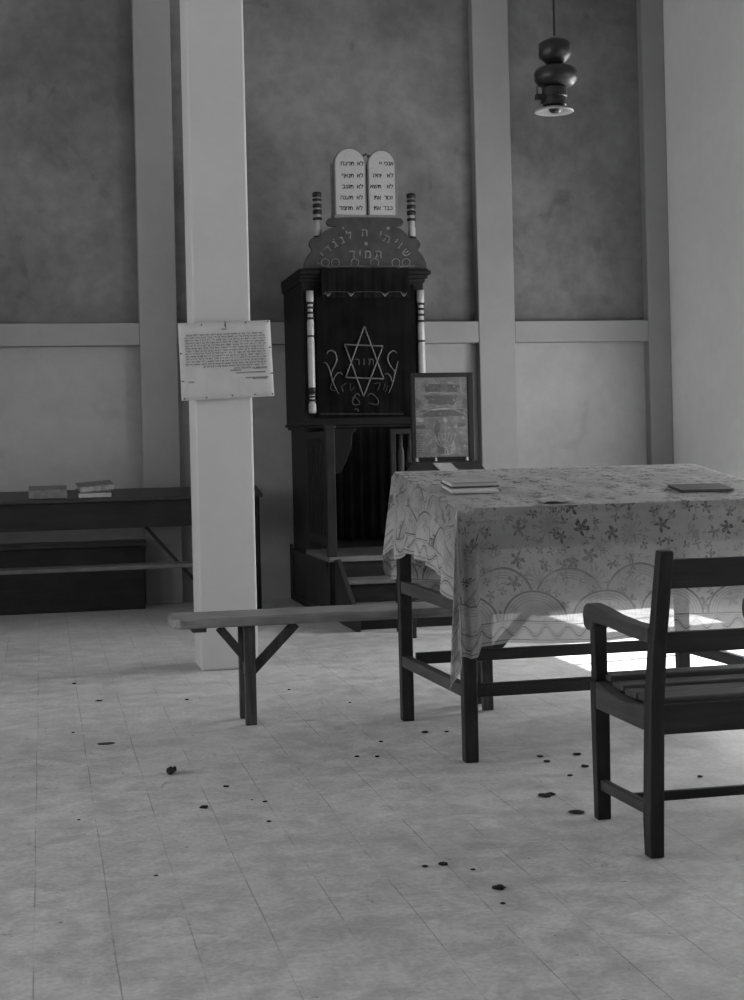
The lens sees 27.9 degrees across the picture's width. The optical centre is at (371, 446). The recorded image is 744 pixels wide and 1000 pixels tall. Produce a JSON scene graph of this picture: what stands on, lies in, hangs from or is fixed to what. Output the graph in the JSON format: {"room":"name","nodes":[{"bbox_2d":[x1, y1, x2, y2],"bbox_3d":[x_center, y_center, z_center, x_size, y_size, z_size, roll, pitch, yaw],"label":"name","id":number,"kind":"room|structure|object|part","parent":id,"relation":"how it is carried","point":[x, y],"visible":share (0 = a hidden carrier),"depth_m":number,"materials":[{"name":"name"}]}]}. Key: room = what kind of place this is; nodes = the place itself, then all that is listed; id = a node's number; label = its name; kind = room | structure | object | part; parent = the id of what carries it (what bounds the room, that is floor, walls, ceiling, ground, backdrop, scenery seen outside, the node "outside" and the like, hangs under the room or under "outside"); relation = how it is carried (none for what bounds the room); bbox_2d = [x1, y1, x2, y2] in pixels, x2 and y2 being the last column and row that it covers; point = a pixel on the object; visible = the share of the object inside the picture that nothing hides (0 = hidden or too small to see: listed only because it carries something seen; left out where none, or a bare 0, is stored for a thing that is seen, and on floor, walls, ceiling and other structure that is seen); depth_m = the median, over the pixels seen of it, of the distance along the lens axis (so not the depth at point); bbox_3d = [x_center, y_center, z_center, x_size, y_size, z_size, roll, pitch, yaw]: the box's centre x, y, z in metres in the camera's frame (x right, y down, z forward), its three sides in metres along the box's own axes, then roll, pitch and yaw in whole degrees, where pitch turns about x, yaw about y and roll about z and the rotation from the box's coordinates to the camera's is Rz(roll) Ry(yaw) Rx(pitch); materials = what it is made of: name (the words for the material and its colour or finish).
{"room":"house of worship","nodes":[
{"label":"house of worship","id":0,"kind":"room"},
{"bbox_2d":[180,0,257,670],"bbox_3d":[-0.855,-1.435,8.164,0.307,5.250,0.340,-1,0,-12],"label":"pillar","id":1,"kind":"structure","parent":0,"point":[211,31],"depth_m":8.00,"materials":[{"name":"white paint"}]},
{"bbox_2d":[178,320,273,400],"bbox_3d":[-0.776,-0.461,7.977,0.502,0.425,0.053,-1,0,-12],"label":"paper notice","id":2,"kind":"object","parent":1,"relation":"attached to","point":[232,359],"visible":1,"depth_m":7.97,"materials":[{"name":"white paper"}]},
{"bbox_2d":[0,0,646,603],"bbox_3d":[-2.329,-1.401,11.628,9.710,5.250,0.300,-1,0,-12],"label":"wall","id":3,"kind":"structure","parent":0,"point":[323,78],"depth_m":11.87,"materials":[{"name":"paint"}]},
{"bbox_2d":[0,323,139,346],"bbox_3d":[-2.968,-0.837,11.288,2.410,0.173,0.105,-1,0,-12],"label":"trim","id":4,"kind":"structure","parent":3,"relation":"attached to","point":[38,334],"depth_m":11.38,"materials":[{"name":"grey paint"}]},
{"bbox_2d":[131,0,183,604],"bbox_3d":[-1.664,-1.416,11.575,0.287,5.250,0.110,-1,0,-12],"label":"pillar","id":5,"kind":"structure","parent":3,"relation":"attached to","point":[151,49],"depth_m":11.52,"materials":[{"name":"grey paint"}]},
{"bbox_2d":[177,321,478,345],"bbox_3d":[-0.331,-0.899,11.868,2.418,0.173,0.105,-1,0,-12],"label":"trim","id":6,"kind":"structure","parent":3,"relation":"attached to","point":[436,332],"depth_m":12.02,"materials":[{"name":"grey paint"}]},
{"bbox_2d":[468,0,517,468],"bbox_3d":[0.986,-1.479,12.158,0.305,5.250,0.110,-1,0,-12],"label":"pillar","id":7,"kind":"structure","parent":3,"relation":"attached to","point":[487,19],"depth_m":12.11,"materials":[{"name":"grey paint"}]},
{"bbox_2d":[515,320,647,342],"bbox_3d":[1.710,-0.947,12.317,1.152,0.173,0.105,-1,0,-12],"label":"trim","id":8,"kind":"structure","parent":3,"relation":"attached to","point":[614,330],"depth_m":12.27,"materials":[{"name":"grey paint"}]},
{"bbox_2d":[636,0,673,464],"bbox_3d":[2.356,-1.511,12.459,0.198,5.250,0.110,-1,0,-12],"label":"pillar","id":9,"kind":"structure","parent":3,"relation":"attached to","point":[650,27],"depth_m":12.41,"materials":[{"name":"grey paint"}]},
{"bbox_2d":[0,597,743,999],"bbox_3d":[-0.719,1.287,4.596,10.310,0.200,14.700,-1,0,-12],"label":"floor","id":10,"kind":"structure","parent":0,"point":[332,897],"depth_m":4.53,"materials":[{"name":"tile"}]},
{"bbox_2d":[0,539,146,614],"bbox_3d":[-2.445,0.973,11.165,1.515,0.510,0.328,-1,0,-12],"label":"bench","id":11,"kind":"object","parent":10,"relation":"on","point":[40,593],"visible":1,"depth_m":11.10,"materials":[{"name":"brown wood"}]},
{"bbox_3d":[-2.451,0.735,11.165,1.515,0.035,0.328,-1,0,-12],"label":"lid","id":12,"kind":"part","parent":11,"relation":"part of","materials":[{"name":"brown wood"}]},
{"bbox_2d":[0,561,192,574],"bbox_3d":[-2.173,1.020,10.176,2.680,0.403,0.220,-1,0,-12],"label":"bench","id":13,"kind":"object","parent":10,"relation":"on","point":[181,564],"visible":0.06,"depth_m":10.17,"materials":[{"name":"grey wood"}]},
{"bbox_2d":[98,742,114,744],"bbox_3d":[-1.070,1.193,6.038,0.073,0.003,0.044,-1,0,-12],"label":"scrap","id":14,"kind":"object","parent":10,"relation":"on","point":[103,743],"visible":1,"depth_m":6.03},
{"bbox_2d":[0,485,262,608],"bbox_3d":[-2.242,0.769,10.766,2.910,0.907,0.360,-1,0,-12],"label":"desk","id":15,"kind":"object","parent":10,"relation":"on","point":[146,508],"visible":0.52,"depth_m":10.72,"materials":[{"name":"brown wood"}]},
{"bbox_2d":[29,485,66,498],"bbox_3d":[-2.313,0.322,10.705,0.265,0.087,0.173,-1,0,-12],"label":"book","id":16,"kind":"object","parent":15,"relation":"on","point":[57,491],"visible":1,"depth_m":10.63,"materials":[{"name":"grey paper"}]},
{"bbox_2d":[78,490,110,497],"bbox_3d":[-1.991,0.331,10.765,0.230,0.057,0.173,-1,0,-12],"label":"book","id":17,"kind":"object","parent":15,"relation":"on","point":[101,493],"visible":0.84,"depth_m":10.69,"materials":[{"name":"paper"}]},
{"bbox_2d":[75,480,113,493],"bbox_3d":[-1.992,0.284,10.767,0.250,0.090,0.160,-1,0,-19],"label":"book","id":18,"kind":"object","parent":17,"relation":"on","point":[104,485],"visible":1,"depth_m":10.71,"materials":[{"name":"grey paper"}]},
{"bbox_3d":[-0.833,0.770,10.960,0.035,0.840,0.035,-1,0,-12],"label":"leg","id":19,"kind":"part","parent":15,"relation":"part of","materials":[{"name":"black wood"}]},
{"bbox_2d":[166,766,174,774],"bbox_3d":[-0.732,1.173,5.446,0.032,0.028,0.056,-1,0,-2],"label":"clod","id":20,"kind":"object","parent":10,"relation":"on","point":[170,770],"visible":1,"depth_m":5.43,"materials":[{"name":"black soil"}]},
{"bbox_2d":[167,601,506,725],"bbox_3d":[-0.003,0.937,6.588,1.760,0.467,0.280,-1,0,-12],"label":"bench","id":21,"kind":"object","parent":10,"relation":"on","point":[246,621],"visible":0.53,"depth_m":6.42,"materials":[{"name":"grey wood"}]},
{"bbox_3d":[-0.557,0.971,6.548,0.048,0.424,0.030,-1,0,-12],"label":"leg","id":22,"kind":"part","parent":21,"relation":"part of","materials":[{"name":"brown wood"}]},
{"bbox_3d":[-0.518,0.971,6.383,0.048,0.424,0.030,-1,0,-12],"label":"leg","id":23,"kind":"part","parent":21,"relation":"part of","materials":[{"name":"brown wood"}]},
{"bbox_3d":[-0.008,0.724,6.588,1.760,0.042,0.280,-1,0,-12],"label":"seat","id":24,"kind":"part","parent":21,"relation":"part of","materials":[{"name":"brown wood"}]},
{"bbox_3d":[0.466,0.947,6.773,0.048,0.424,0.030,-1,0,-12],"label":"leg","id":25,"kind":"part","parent":21,"relation":"part of","materials":[{"name":"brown wood"}]},
{"bbox_3d":[0.505,0.946,6.608,0.048,0.424,0.030,-1,0,-12],"label":"leg","id":26,"kind":"part","parent":21,"relation":"part of","materials":[{"name":"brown wood"}]},
{"bbox_2d":[281,148,451,631],"bbox_3d":[0.032,-0.516,10.708,0.984,3.370,2.297,-1,0,-12],"label":"torah ark","id":27,"kind":"object","parent":10,"relation":"on","point":[354,327],"visible":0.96,"depth_m":10.99,"materials":[{"name":"black wood"}]},
{"bbox_3d":[-0.458,0.966,10.934,0.014,0.430,1.615,-1,0,-12],"label":"landing frame","id":28,"kind":"part","parent":27,"relation":"part of","materials":[{"name":"black wood"}]},
{"bbox_3d":[-0.384,-0.084,10.621,0.035,0.045,0.830,-1,0,-12],"label":"balustrade rail","id":29,"kind":"part","parent":27,"relation":"part of","materials":[{"name":"black wood"}]},
{"bbox_3d":[-0.369,0.649,10.620,0.030,0.060,0.830,-1,0,-12],"label":"balustrade","id":30,"kind":"part","parent":27,"relation":"part of","materials":[{"name":"black wood"}]},
{"bbox_3d":[-0.281,0.299,10.187,0.074,0.895,0.074,-1,0,-12],"label":"newel post","id":31,"kind":"part","parent":27,"relation":"part of","materials":[{"name":"black wood"}]},
{"bbox_3d":[-0.131,-0.165,11.418,0.935,0.045,0.837,-1,0,-12],"label":"waist moulding","id":32,"kind":"part","parent":27,"relation":"part of","materials":[{"name":"black wood"}]},
{"bbox_3d":[-0.138,-1.256,11.401,0.984,0.098,0.877,-1,0,-12],"label":"cornice","id":33,"kind":"part","parent":27,"relation":"part of","materials":[{"name":"black wood"}]},
{"bbox_2d":[314,285,415,417],"bbox_3d":[-0.045,-0.704,10.986,0.751,0.970,0.012,-1,0,-12],"label":"curtain","id":34,"kind":"object","parent":27,"relation":"hanging from","point":[365,335],"depth_m":10.98,"materials":[{"name":"black fabric"}]},
{"bbox_2d":[320,427,410,538],"bbox_3d":[-0.024,0.221,11.050,0.718,0.900,0.042,-1,0,-12],"label":"curtain","id":35,"kind":"object","parent":27,"relation":"hanging from","point":[363,485],"depth_m":11.04,"materials":[{"name":"black fabric"}]},
{"bbox_2d":[395,460,484,637],"bbox_3d":[0.432,0.625,9.343,0.567,1.071,0.470,-1,0,-12],"label":"lectern","id":36,"kind":"object","parent":10,"relation":"on","point":[459,464],"visible":0.2,"depth_m":9.33,"materials":[{"name":"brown wood"}]},
{"bbox_3d":[0.168,0.750,9.482,0.038,0.833,0.038,-1,0,-12],"label":"leg","id":37,"kind":"part","parent":36,"relation":"part of","materials":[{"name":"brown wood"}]},
{"bbox_3d":[0.241,0.748,9.150,0.038,0.833,0.038,-1,0,-12],"label":"leg","id":38,"kind":"part","parent":36,"relation":"part of","materials":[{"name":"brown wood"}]},
{"bbox_2d":[410,372,474,461],"bbox_3d":[0.447,-0.192,9.545,0.410,0.561,0.030,-1,0,-12],"label":"framed print","id":39,"kind":"object","parent":36,"relation":"on","point":[441,404],"visible":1,"depth_m":9.54,"materials":[{"name":"black paint"}]},
{"bbox_2d":[433,463,457,469],"bbox_3d":[0.457,0.125,9.269,0.116,0.051,0.257,-1,0,-9],"label":"paper sheet","id":40,"kind":"object","parent":36,"relation":"on","point":[441,466],"visible":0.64,"depth_m":9.28,"materials":[{"name":"white paper"}]},
{"bbox_2d":[438,861,447,865],"bbox_3d":[0.197,1.161,4.183,0.028,0.007,0.028,-1,0,-41],"label":"clod","id":41,"kind":"object","parent":10,"relation":"on","point":[443,863],"visible":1,"depth_m":4.17,"materials":[{"name":"black soil"}]},
{"bbox_2d":[492,884,505,889],"bbox_3d":[0.335,1.157,3.946,0.034,0.009,0.034,-1,0,43],"label":"clod","id":42,"kind":"object","parent":10,"relation":"on","point":[499,886],"visible":1,"depth_m":3.94,"materials":[{"name":"black soil"}]},
{"bbox_2d":[538,793,550,796],"bbox_3d":[0.574,1.153,4.969,0.052,0.006,0.053,-1,0,-12],"label":"clod","id":43,"kind":"object","parent":10,"relation":"on","point":[539,794],"visible":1,"depth_m":4.96,"materials":[{"name":"black soil"}]},
{"bbox_2d":[396,553,743,762],"bbox_3d":[0.881,0.623,6.103,1.377,1.053,0.960,-1,0,-12],"label":"table","id":44,"kind":"object","parent":10,"relation":"on","point":[467,687],"visible":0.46,"depth_m":6.25,"materials":[{"name":"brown wood"}]},
{"bbox_3d":[0.139,0.659,6.401,0.055,1.016,0.055,-1,0,-12],"label":"leg","id":45,"kind":"part","parent":44,"relation":"part of","materials":[{"name":"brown wood"}]},
{"bbox_3d":[0.241,0.596,5.968,0.030,0.059,0.841,-1,0,-14],"label":"rail","id":46,"kind":"part","parent":44,"relation":"part of","materials":[{"name":"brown wood"}]},
{"bbox_3d":[0.354,0.711,5.537,0.055,0.901,0.055,-1,0,-12],"label":"leg","id":47,"kind":"part","parent":44,"relation":"part of","materials":[{"name":"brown wood"}]},
{"bbox_2d":[383,464,743,689],"bbox_3d":[0.884,0.480,6.104,1.516,0.785,1.093,-1,0,-12],"label":"tablecloth","id":48,"kind":"object","parent":44,"relation":"on","point":[514,566],"visible":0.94,"depth_m":5.62,"materials":[{"name":"fabric"}]},
{"bbox_2d":[442,485,498,493],"bbox_3d":[0.387,0.164,5.910,0.195,0.032,0.176,-1,0,-12],"label":"booklet","id":49,"kind":"object","parent":48,"relation":"on","point":[476,489],"visible":0.76,"depth_m":5.84,"materials":[{"name":"white paper"}]},
{"bbox_2d":[440,476,498,487],"bbox_3d":[0.387,0.140,5.961,0.205,0.040,0.146,-1,0,-12],"label":"book","id":50,"kind":"object","parent":49,"relation":"on","point":[478,481],"visible":1,"depth_m":5.91,"materials":[{"name":"paper"}]},
{"bbox_2d":[536,497,573,502],"bbox_3d":[0.688,0.198,5.648,0.120,0.018,0.100,-1,0,-12],"label":"paper sheet","id":51,"kind":"object","parent":48,"relation":"on","point":[542,499],"visible":1,"depth_m":5.66,"materials":[{"name":"white paper"}]},
{"bbox_2d":[667,483,733,491],"bbox_3d":[1.305,0.162,5.958,0.220,0.030,0.150,-1,0,-10],"label":"book","id":52,"kind":"object","parent":48,"relation":"on","point":[705,487],"visible":1,"depth_m":5.93,"materials":[{"name":"paper"}]},
{"bbox_3d":[1.375,0.630,6.673,0.055,1.016,0.055,-1,0,-12],"label":"leg","id":53,"kind":"part","parent":44,"relation":"part of","materials":[{"name":"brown wood"}]},
{"bbox_2d":[568,810,583,813],"bbox_3d":[0.647,1.151,4.737,0.053,0.007,0.052,-1,0,27],"label":"clod","id":54,"kind":"object","parent":10,"relation":"on","point":[570,811],"visible":1,"depth_m":4.73,"materials":[{"name":"black soil"}]},
{"bbox_2d":[583,549,743,858],"bbox_3d":[1.014,0.714,4.486,0.607,0.866,0.589,-1,0,-12],"label":"armchair","id":55,"kind":"object","parent":10,"relation":"on","point":[659,700],"visible":1,"depth_m":4.25,"materials":[{"name":"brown wood"}]},
{"bbox_3d":[0.709,0.848,4.657,0.050,0.612,0.044,-1,0,-12],"label":"leg","id":56,"kind":"part","parent":55,"relation":"part of","materials":[{"name":"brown wood"}]},
{"bbox_3d":[0.743,0.527,4.465,0.058,0.084,0.517,-1,0,-12],"label":"arm","id":57,"kind":"part","parent":55,"relation":"part of","materials":[{"name":"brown wood"}]},
{"bbox_3d":[0.748,0.765,4.463,0.040,0.085,0.455,-1,0,-12],"label":"rail","id":58,"kind":"part","parent":55,"relation":"part of","materials":[{"name":"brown wood"}]},
{"bbox_3d":[0.954,0.768,4.711,0.510,0.060,0.028,-1,0,-12],"label":"rail","id":59,"kind":"part","parent":55,"relation":"part of","materials":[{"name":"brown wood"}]},
{"bbox_3d":[0.802,0.719,4.195,0.066,0.866,0.112,-1,0,-12],"label":"post","id":60,"kind":"part","parent":55,"relation":"part of","materials":[{"name":"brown wood"}]},
{"bbox_3d":[1.049,0.760,4.276,0.510,0.085,0.030,-1,0,-12],"label":"rail","id":61,"kind":"part","parent":55,"relation":"part of","materials":[{"name":"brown wood"}]},
{"bbox_3d":[1.270,0.515,4.580,0.058,0.084,0.517,-1,0,-12],"label":"arm","id":62,"kind":"part","parent":55,"relation":"part of","materials":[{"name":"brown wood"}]},
{"bbox_2d":[663,0,743,478],"bbox_3d":[4.103,-1.552,5.671,0.300,5.250,14.700,-1,0,-12],"label":"wall","id":63,"kind":"structure","parent":0,"point":[704,39],"depth_m":11.73,"materials":[{"name":"grey paint"}]},
{"bbox_3d":[-0.848,-4.161,4.596,10.310,0.200,14.700,-1,0,-12],"label":"ceiling","id":64,"kind":"structure","parent":0,"visible":0},
{"bbox_2d":[534,0,577,115],"bbox_3d":[0.944,-2.930,7.902,0.234,2.343,0.230,-1,0,-12],"label":"hanging lamp","id":65,"kind":"object","parent":64,"relation":"hanging from","point":[554,78],"visible":1,"depth_m":7.84,"materials":[{"name":"black metal"}]},
{"bbox_3d":[0.938,-3.130,7.902,0.011,1.942,0.011,-1,0,-35],"label":"suspension rod","id":66,"kind":"part","parent":65,"relation":"part of","materials":[{"name":"metal"}]},
{"bbox_3d":[0.963,-2.089,7.902,0.170,0.150,0.170,-1,0,-12],"label":"fuel tank","id":67,"kind":"part","parent":65,"relation":"part of","materials":[{"name":"metal"}]}
]}

